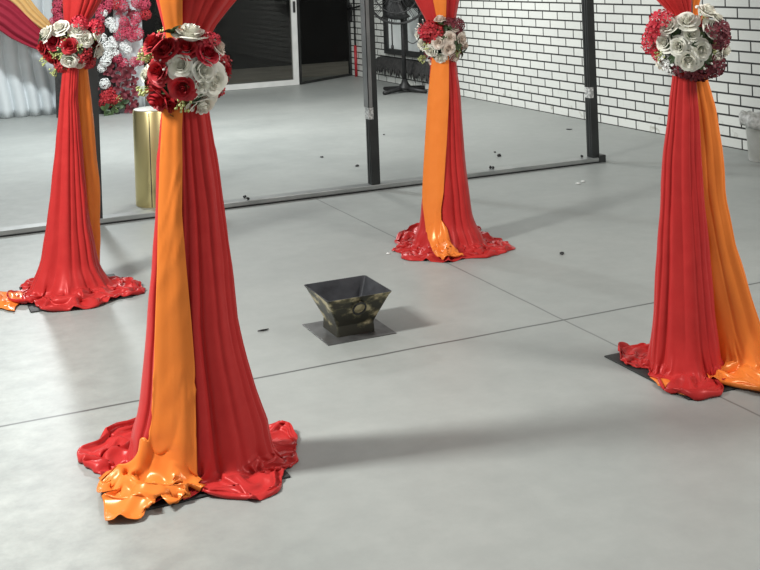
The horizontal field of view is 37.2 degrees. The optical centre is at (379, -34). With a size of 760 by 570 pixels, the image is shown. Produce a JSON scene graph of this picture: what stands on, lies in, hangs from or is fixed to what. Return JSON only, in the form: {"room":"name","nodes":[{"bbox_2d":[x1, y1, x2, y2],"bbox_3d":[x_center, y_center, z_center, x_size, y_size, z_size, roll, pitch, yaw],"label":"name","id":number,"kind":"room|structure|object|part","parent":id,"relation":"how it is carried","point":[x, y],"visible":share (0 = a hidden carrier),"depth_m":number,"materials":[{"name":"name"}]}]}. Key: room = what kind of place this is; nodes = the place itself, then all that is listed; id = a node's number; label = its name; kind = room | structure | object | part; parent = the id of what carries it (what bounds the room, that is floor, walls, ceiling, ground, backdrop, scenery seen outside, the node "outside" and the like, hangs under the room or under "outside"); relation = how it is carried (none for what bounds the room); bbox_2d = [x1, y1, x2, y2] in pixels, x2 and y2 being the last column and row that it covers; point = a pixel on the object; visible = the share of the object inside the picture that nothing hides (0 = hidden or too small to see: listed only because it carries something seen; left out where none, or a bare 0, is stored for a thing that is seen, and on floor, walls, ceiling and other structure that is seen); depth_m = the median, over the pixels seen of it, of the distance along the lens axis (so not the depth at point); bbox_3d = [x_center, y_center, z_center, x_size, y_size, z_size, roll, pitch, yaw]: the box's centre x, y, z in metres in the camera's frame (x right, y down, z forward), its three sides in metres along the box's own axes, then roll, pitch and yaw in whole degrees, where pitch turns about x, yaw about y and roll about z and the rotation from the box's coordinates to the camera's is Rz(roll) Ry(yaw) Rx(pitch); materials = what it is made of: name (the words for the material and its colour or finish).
{"room":"wedding venue hall","nodes":[
{"label":"wedding venue hall","id":0,"kind":"room"},
{"bbox_2d":[141,0,347,69],"bbox_3d":[-5.452,0.093,16.590,15.500,3.304,0.150,-2,0,-24],"label":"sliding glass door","id":1,"kind":"structure","parent":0,"point":[254,33],"depth_m":18.16,"materials":[{"name":"black glass"}]},
{"bbox_2d":[144,61,348,87],"bbox_3d":[-5.266,1.837,16.316,15.500,0.196,3.850,-2,0,-24],"label":"ground","id":2,"kind":"structure","parent":0,"point":[331,68],"depth_m":17.04,"materials":[{"name":"grey concrete"}]},
{"bbox_2d":[0,75,759,569],"bbox_3d":[-1.008,1.678,6.719,15.500,0.200,17.150,-2,0,-24],"label":"floor","id":3,"kind":"structure","parent":0,"point":[495,429],"depth_m":4.32,"materials":[{"name":"concrete"}]},
{"bbox_2d":[0,0,55,117],"bbox_3d":[-5.220,0.530,12.174,3.510,2.396,0.119,-2,0,-24],"label":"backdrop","id":4,"kind":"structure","parent":3,"relation":"on","point":[27,87],"depth_m":12.70,"materials":[{"name":"white fabric"}]},
{"bbox_2d":[19,274,131,312],"bbox_3d":[-1.537,0.427,5.518,0.470,2.340,0.470,-2,0,-24],"label":"stand","id":5,"kind":"object","parent":3,"relation":"on","point":[32,307],"visible":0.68,"depth_m":5.34,"materials":[{"name":"black metal"}]},
{"bbox_2d":[0,67,100,310],"bbox_3d":[-1.641,0.447,5.495,0.620,2.292,0.388,-2,0,-24],"label":"drape","id":6,"kind":"object","parent":5,"relation":"hanging from","point":[84,92],"visible":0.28,"depth_m":5.62,"materials":[{"name":"fabric"}]},
{"bbox_2d":[6,0,145,310],"bbox_3d":[-1.531,0.446,5.493,0.700,2.300,0.602,-2,0,12],"label":"drape","id":7,"kind":"object","parent":5,"relation":"on","point":[70,273],"visible":0.86,"depth_m":5.50,"materials":[{"name":"red fabric"}]},
{"bbox_2d":[36,15,104,76],"bbox_3d":[-1.524,0.387,5.559,0.328,0.306,0.273,-2,0,-16],"label":"flower ball","id":8,"kind":"object","parent":7,"relation":"attached to","point":[75,44],"visible":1,"depth_m":5.48,"materials":[{"name":"multicoloured plastic"}]},
{"bbox_2d":[49,0,151,117],"bbox_3d":[-3.112,0.572,12.579,1.125,2.234,0.270,-2,0,-24],"label":"wall","id":9,"kind":"structure","parent":3,"relation":"on","point":[122,49],"depth_m":12.63,"materials":[{"name":"pink plant"}]},
{"bbox_2d":[0,0,45,49],"bbox_3d":[-4.127,0.502,12.158,1.289,0.974,0.114,-2,0,-24],"label":"swag","id":10,"kind":"object","parent":9,"relation":"hanging from","point":[14,23],"visible":0.67,"depth_m":12.21,"materials":[{"name":"fabric"}]},
{"bbox_2d":[10,0,51,30],"bbox_3d":[-4.172,0.266,12.273,1.291,1.084,0.114,-2,0,-24],"label":"swag","id":11,"kind":"object","parent":9,"relation":"hanging from","point":[28,7],"visible":0.5,"depth_m":12.39,"materials":[{"name":"fabric"}]},
{"bbox_2d":[133,106,160,207],"bbox_3d":[-1.516,1.275,7.595,0.273,0.644,0.273,-2,0,-24],"label":"pedestal","id":12,"kind":"object","parent":3,"relation":"on","point":[146,120],"visible":0.54,"depth_m":7.47,"materials":[{"name":"gold metal"}]},
{"bbox_2d":[146,470,290,510],"bbox_3d":[-0.604,0.393,3.533,0.440,2.340,0.440,-2,0,-24],"label":"stand","id":13,"kind":"object","parent":3,"relation":"on","point":[161,503],"visible":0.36,"depth_m":3.29,"materials":[{"name":"black metal"}]},
{"bbox_2d":[96,0,205,520],"bbox_3d":[-0.718,0.415,3.349,0.320,2.297,0.309,-2,0,-24],"label":"drape","id":14,"kind":"object","parent":13,"relation":"hanging from","point":[168,457],"visible":0.94,"depth_m":3.42,"materials":[{"name":"orange fabric"}]},
{"bbox_2d":[77,0,298,504],"bbox_3d":[-0.576,0.411,3.529,0.911,2.300,0.582,-2,0,10],"label":"drape","id":15,"kind":"object","parent":13,"relation":"on","point":[241,455],"visible":0.72,"depth_m":3.48,"materials":[{"name":"red fabric"}]},
{"bbox_2d":[136,23,231,115],"bbox_3d":[-0.609,0.328,3.523,0.291,0.309,0.268,-2,0,-29],"label":"flower ball","id":16,"kind":"object","parent":15,"relation":"attached to","point":[185,68],"visible":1,"depth_m":3.44,"materials":[{"name":"red plant"}]},
{"bbox_2d":[0,0,605,237],"bbox_3d":[-2.231,0.292,6.861,8.475,2.660,0.110,-2,0,-24],"label":"frame","id":17,"kind":"object","parent":3,"relation":"on","point":[366,6],"visible":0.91,"depth_m":7.79,"materials":[{"name":"grey metal"}]},
{"bbox_3d":[-1.819,0.298,7.047,0.067,2.542,0.075,-2,0,-24],"label":"post","id":18,"kind":"part","parent":17,"relation":"part of","materials":[{"name":"grey metal"}]},
{"bbox_3d":[-0.088,0.234,7.816,0.067,2.542,0.075,-2,0,-24],"label":"post","id":19,"kind":"part","parent":17,"relation":"part of","materials":[{"name":"grey metal"}]},
{"bbox_3d":[1.569,0.173,8.552,0.067,2.542,0.075,-2,0,-24],"label":"post","id":20,"kind":"part","parent":17,"relation":"part of","materials":[{"name":"grey metal"}]},
{"bbox_2d":[302,275,395,345],"bbox_3d":[-0.137,1.457,4.806,0.307,0.178,0.310,-2,0,-24],"label":"fire pit","id":21,"kind":"object","parent":3,"relation":"on","point":[349,307],"visible":1,"depth_m":4.74,"materials":[{"name":"grey metal"}]},
{"bbox_3d":[-0.134,1.544,4.806,0.307,0.004,0.310,-2,0,-24],"label":"plate","id":22,"kind":"part","parent":21,"relation":"part of","materials":[{"name":"grey metal"}]},
{"bbox_2d":[374,0,427,94],"bbox_3d":[0.238,0.697,13.755,0.828,1.665,0.573,-2,0,4],"label":"pedestal fan","id":23,"kind":"object","parent":3,"relation":"on","point":[393,9],"visible":0.84,"depth_m":13.62,"materials":[{"name":"black plastic"}]},
{"bbox_3d":[0.146,0.705,13.686,0.043,0.601,0.033,-2,0,-1],"label":"pull cord","id":24,"kind":"part","parent":23,"relation":"part of","materials":[{"name":"black plastic"}]},
{"bbox_3d":[0.209,0.472,13.588,0.336,0.338,0.054,-2,0,24],"label":"blade","id":25,"kind":"part","parent":23,"relation":"part of","materials":[{"name":"black plastic"}]},
{"bbox_2d":[604,3,738,399],"bbox_3d":[1.153,0.328,4.231,0.500,2.340,0.500,-2,0,-24],"label":"stand","id":26,"kind":"object","parent":3,"relation":"on","point":[643,372],"visible":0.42,"depth_m":4.18,"materials":[{"name":"black metal"}]},
{"bbox_3d":[1.196,1.494,4.231,0.500,0.006,0.500,-2,0,-24],"label":"plate","id":27,"kind":"part","parent":26,"relation":"part of","materials":[{"name":"black metal"}]},
{"bbox_2d":[618,0,725,400],"bbox_3d":[1.037,0.351,4.231,0.468,2.299,0.589,-2,0,-44],"label":"drape","id":28,"kind":"object","parent":26,"relation":"on","point":[683,348],"visible":0.84,"depth_m":4.13,"materials":[{"name":"red fabric"}]},
{"bbox_2d":[641,3,731,81],"bbox_3d":[1.129,0.281,4.167,0.326,0.293,0.278,-2,0,16],"label":"flower ball","id":29,"kind":"object","parent":28,"relation":"attached to","point":[699,47],"visible":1,"depth_m":4.08,"materials":[{"name":"multicoloured plastic"}]},
{"bbox_2d":[654,0,759,394],"bbox_3d":[1.237,0.344,4.088,0.425,2.300,0.530,-2,0,44],"label":"drape","id":30,"kind":"object","parent":26,"relation":"hanging from","point":[737,319],"visible":0.49,"depth_m":4.19,"materials":[{"name":"orange fabric"}]},
{"bbox_2d":[739,110,759,162],"bbox_3d":[2.842,1.254,8.352,0.338,0.366,0.374,-2,0,-24],"label":"planter","id":31,"kind":"object","parent":3,"relation":"on","point":[750,119],"visible":1,"depth_m":8.29,"materials":[{"name":"white plastic"}]},
{"bbox_3d":[0.349,0.357,6.139,0.400,2.340,0.400,-2,0,-24],"label":"stand","id":32,"kind":"object","parent":3,"relation":"on","visible":0},
{"bbox_2d":[422,0,463,259],"bbox_3d":[0.309,0.373,5.985,0.173,2.288,0.293,-2,0,-13],"label":"drape","id":33,"kind":"object","parent":32,"relation":"hanging from","point":[441,245],"visible":0.99,"depth_m":6.07,"materials":[{"name":"orange fabric"}]},
{"bbox_2d":[392,0,515,262],"bbox_3d":[0.295,0.379,6.213,0.655,2.300,0.792,-2,0,-24],"label":"drape","id":34,"kind":"object","parent":32,"relation":"on","point":[413,243],"visible":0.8,"depth_m":6.08,"materials":[{"name":"red fabric"}]},
{"bbox_2d":[414,15,467,64],"bbox_3d":[0.338,0.403,6.130,0.279,0.288,0.281,-2,0,9],"label":"flower ball","id":35,"kind":"object","parent":34,"relation":"attached to","point":[437,42],"visible":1,"depth_m":6.05,"materials":[{"name":"multicoloured plastic"}]},
{"bbox_2d":[350,0,759,150],"bbox_3d":[2.460,-0.201,9.848,0.240,3.300,14.000,-2,0,-24],"label":"wall","id":36,"kind":"structure","parent":0,"point":[528,54],"depth_m":10.88,"materials":[{"name":"white brick"}]},
{"bbox_2d":[296,0,351,83],"bbox_3d":[-0.792,0.237,15.607,0.040,2.656,1.223,-2,0,33],"label":"door","id":37,"kind":"structure","parent":36,"relation":"in","point":[297,1],"depth_m":15.52,"materials":[{"name":"black metal"}]},
{"bbox_2d":[346,4,359,20],"bbox_3d":[-0.300,0.634,15.748,0.073,0.274,0.753,-2,0,-23],"label":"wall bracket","id":38,"kind":"object","parent":36,"relation":"attached to","point":[350,8],"visible":0.83,"depth_m":16.03,"materials":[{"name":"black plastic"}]},
{"bbox_3d":[-0.425,0.656,16.066,0.040,0.240,0.070,-2,0,-24],"label":"wall plate","id":39,"kind":"part","parent":38,"relation":"part of","materials":[{"name":"black plastic"}]},
{"bbox_3d":[-0.300,0.618,15.748,0.073,0.240,0.753,-2,0,-23],"label":"arm","id":40,"kind":"part","parent":38,"relation":"part of","materials":[{"name":"black plastic"}]},
{"bbox_2d":[353,0,357,76],"bbox_3d":[-0.379,0.354,15.932,0.038,2.400,0.040,-2,0,-24],"label":"pipe","id":41,"kind":"object","parent":36,"relation":"attached to","point":[355,45],"visible":1,"depth_m":15.92,"materials":[{"name":"red"}]},
{"bbox_2d":[376,56,429,83],"bbox_3d":[0.259,1.316,14.410,0.156,0.250,1.870,-2,0,-24],"label":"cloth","id":42,"kind":"object","parent":36,"relation":"attached to","point":[415,69],"visible":0.91,"depth_m":14.25,"materials":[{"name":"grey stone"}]},
{"bbox_2d":[382,0,424,57],"bbox_3d":[0.293,0.515,14.422,0.048,1.250,1.180,-2,0,-24],"label":"window","id":43,"kind":"structure","parent":36,"relation":"in","point":[412,50],"depth_m":14.33,"materials":[{"name":"black metal"}]},
{"bbox_3d":[0.306,0.514,14.428,0.016,1.210,1.140,-2,0,-24],"label":"pane","id":44,"kind":"part","parent":43,"relation":"part of","materials":[{"name":"clear glass"}]},
{"bbox_3d":[-7.284,0.158,12.395,8.745,3.300,0.130,-2,0,-24],"label":"wall","id":45,"kind":"structure","parent":0,"visible":0},
{"bbox_2d":[145,0,298,96],"bbox_3d":[-2.195,0.279,14.602,2.325,2.676,0.080,-2,0,-24],"label":"door","id":46,"kind":"structure","parent":45,"relation":"in","point":[293,7],"depth_m":15.03,"materials":[{"name":"white metal"}]}
]}

